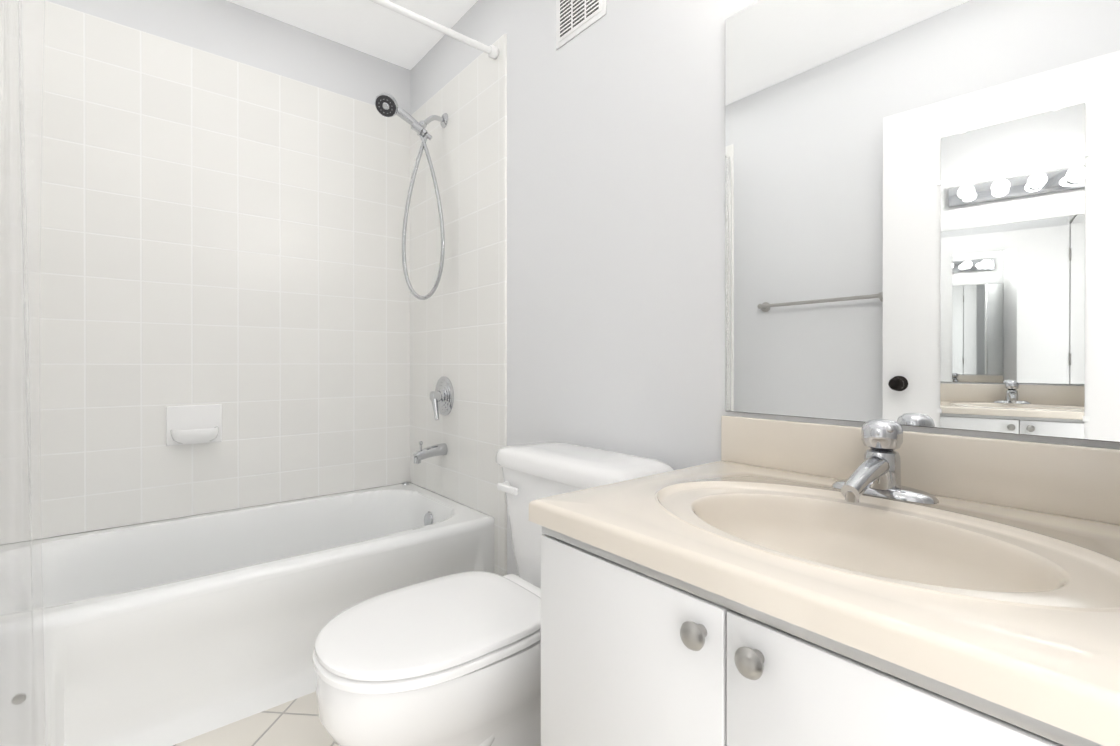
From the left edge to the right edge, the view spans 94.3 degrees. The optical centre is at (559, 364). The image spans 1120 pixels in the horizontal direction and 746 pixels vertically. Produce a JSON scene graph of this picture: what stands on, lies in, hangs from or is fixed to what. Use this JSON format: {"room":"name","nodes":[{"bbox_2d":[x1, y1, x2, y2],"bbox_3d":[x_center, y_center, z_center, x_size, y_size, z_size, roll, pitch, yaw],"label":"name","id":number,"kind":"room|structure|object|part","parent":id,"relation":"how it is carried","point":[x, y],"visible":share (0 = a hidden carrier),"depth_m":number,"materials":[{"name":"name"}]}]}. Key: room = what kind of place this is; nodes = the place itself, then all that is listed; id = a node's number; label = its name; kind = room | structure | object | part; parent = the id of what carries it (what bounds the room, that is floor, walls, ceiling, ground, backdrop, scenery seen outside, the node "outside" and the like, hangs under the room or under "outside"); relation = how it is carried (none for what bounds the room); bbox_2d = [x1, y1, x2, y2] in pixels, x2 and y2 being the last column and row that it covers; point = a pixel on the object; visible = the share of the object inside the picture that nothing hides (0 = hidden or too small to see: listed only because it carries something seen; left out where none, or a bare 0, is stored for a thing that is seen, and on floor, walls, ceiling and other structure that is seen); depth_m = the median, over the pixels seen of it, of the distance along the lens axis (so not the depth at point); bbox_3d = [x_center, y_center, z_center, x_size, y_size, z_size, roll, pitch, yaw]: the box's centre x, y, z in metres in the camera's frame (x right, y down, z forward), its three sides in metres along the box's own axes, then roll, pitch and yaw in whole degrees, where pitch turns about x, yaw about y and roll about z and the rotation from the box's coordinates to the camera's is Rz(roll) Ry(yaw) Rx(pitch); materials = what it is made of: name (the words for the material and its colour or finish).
{"room":"bathroom","nodes":[
{"label":"bathroom","id":0,"kind":"room"},
{"bbox_2d":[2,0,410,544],"bbox_3d":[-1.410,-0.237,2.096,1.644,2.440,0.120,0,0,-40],"label":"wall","id":1,"kind":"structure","parent":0,"point":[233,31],"depth_m":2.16,"materials":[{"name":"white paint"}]},
{"bbox_2d":[0,0,409,544],"bbox_3d":[-1.323,-0.320,2.085,1.524,1.803,0.008,0,0,-40],"label":"wall tile","id":2,"kind":"structure","parent":1,"relation":"attached to","point":[226,233],"depth_m":2.00,"materials":[{"name":"white tile"}]},
{"bbox_2d":[166,404,221,445],"bbox_3d":[-1.388,0.230,1.980,0.176,0.150,0.072,0,0,-40],"label":"soap dish","id":3,"kind":"object","parent":2,"relation":"attached to","point":[191,424],"visible":1,"depth_m":1.98,"materials":[{"name":"white ceramic"}]},
{"bbox_2d":[172,691,336,745],"bbox_3d":[-0.272,1.016,0.450,2.244,0.060,4.110,0,0,-40],"label":"floor","id":4,"kind":"structure","parent":0,"point":[295,722],"depth_m":1.40,"materials":[{"name":"tile"}]},
{"bbox_2d":[0,482,493,745],"bbox_3d":[-1.075,0.777,1.789,1.518,0.413,0.778,0,0,-40],"label":"bathtub","id":5,"kind":"object","parent":4,"relation":"on","point":[170,632],"visible":0.92,"depth_m":1.53,"materials":[{"name":"white ceramic"}]},
{"bbox_2d":[313,441,673,745],"bbox_3d":[-0.162,0.611,1.247,0.789,0.747,0.544,0,0,-40],"label":"toilet","id":6,"kind":"object","parent":4,"relation":"on","point":[452,660],"visible":0.71,"depth_m":1.08,"materials":[{"name":"white ceramic"}]},
{"bbox_2d":[529,415,1119,745],"bbox_3d":[0.408,0.552,0.734,0.592,0.867,0.772,0,0,-40],"label":"bathroom vanity","id":7,"kind":"object","parent":4,"relation":"on","point":[1037,727],"depth_m":0.65,"materials":[{"name":"beige stone"}]},
{"bbox_3d":[0.155,0.309,0.596,0.026,0.032,0.032,0,0,-40],"label":"vanity knob","id":8,"kind":"part","parent":7,"relation":"part of","materials":[{"name":"silver metal"}]},
{"bbox_3d":[0.199,0.309,0.542,0.026,0.032,0.032,0,0,-40],"label":"vanity knob","id":9,"kind":"part","parent":7,"relation":"part of","materials":[{"name":"silver metal"}]},
{"bbox_3d":[0.415,0.236,0.740,0.572,0.234,0.772,0,0,-40],"label":"bathroom vanity top","id":10,"kind":"part","parent":7,"relation":"part of","materials":[{"name":"beige stone"}]},
{"bbox_2d":[832,419,938,503],"bbox_3d":[0.508,0.156,0.852,0.168,0.127,0.160,0,0,-40],"label":"faucet","id":11,"kind":"object","parent":7,"relation":"on","point":[877,472],"visible":1,"depth_m":0.86,"materials":[{"name":"silver metal"}]},
{"bbox_2d":[227,0,477,69],"bbox_3d":[-0.272,-1.484,0.445,2.244,0.060,4.110,0,0,-40],"label":"ceiling","id":12,"kind":"structure","parent":0,"point":[374,29],"depth_m":2.21,"materials":[{"name":"white paint"}]},
{"bbox_2d":[411,0,1119,574],"bbox_3d":[0.512,-0.235,1.166,0.120,2.440,4.010,0,0,-40],"label":"wall","id":13,"kind":"structure","parent":0,"point":[615,228],"depth_m":1.49,"materials":[{"name":"white paint"}]},
{"bbox_2d":[410,34,506,575],"bbox_3d":[-0.469,-0.120,2.244,0.008,2.205,0.842,0,0,-40],"label":"wall tile","id":14,"kind":"structure","parent":13,"relation":"attached to","point":[458,328],"depth_m":2.14,"materials":[{"name":"white tile"}]},
{"bbox_2d":[375,93,447,299],"bbox_3d":[-0.613,-0.696,2.186,0.287,0.844,0.178,0,0,-40],"label":"shower head","id":15,"kind":"object","parent":14,"relation":"attached to","point":[386,104],"visible":1,"depth_m":2.19},
{"bbox_2d":[413,441,447,463],"bbox_3d":[-0.561,0.371,2.238,0.143,0.092,0.053,0,0,-40],"label":"tub spout","id":16,"kind":"object","parent":14,"relation":"attached to","point":[431,451],"visible":1,"depth_m":2.22,"materials":[{"name":"silver metal"}]},
{"bbox_2d":[369,0,498,58],"bbox_3d":[-0.820,-1.173,1.479,1.507,0.042,0.042,0,0,-40],"label":"curtain rod","id":17,"kind":"object","parent":14,"relation":"attached to","point":[492,51],"visible":1,"depth_m":1.80,"materials":[{"name":"white plastic"}]},
{"bbox_2d":[0,0,45,745],"bbox_3d":[-1.266,-0.155,1.080,0.288,2.081,0.105,0,0,-40],"label":"shower curtain","id":18,"kind":"object","parent":17,"relation":"hanging from","point":[22,149],"visible":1,"depth_m":1.12,"materials":[{"name":"white fabric"}]},
{"bbox_2d":[430,376,453,419],"bbox_3d":[-0.534,0.145,2.263,0.068,0.186,0.172,0,0,-40],"label":"shower valve","id":19,"kind":"object","parent":14,"relation":"attached to","point":[442,397],"visible":1,"depth_m":2.24,"materials":[{"name":"silver metal"}]},
{"bbox_2d":[556,0,605,49],"bbox_3d":[0.060,-1.186,1.607,0.007,0.320,0.230,0,0,-40],"label":"air vent","id":20,"kind":"object","parent":13,"relation":"in","point":[574,18],"visible":1,"depth_m":1.62,"materials":[{"name":"white plastic"}]},
{"bbox_2d":[725,0,1119,441],"bbox_3d":[0.635,-0.348,0.920,0.006,0.915,0.772,0,0,-40],"label":"vanity mirror","id":21,"kind":"object","parent":13,"relation":"attached to","point":[922,213],"visible":1,"depth_m":0.91,"materials":[{"name":"grey mirror"}]}
]}

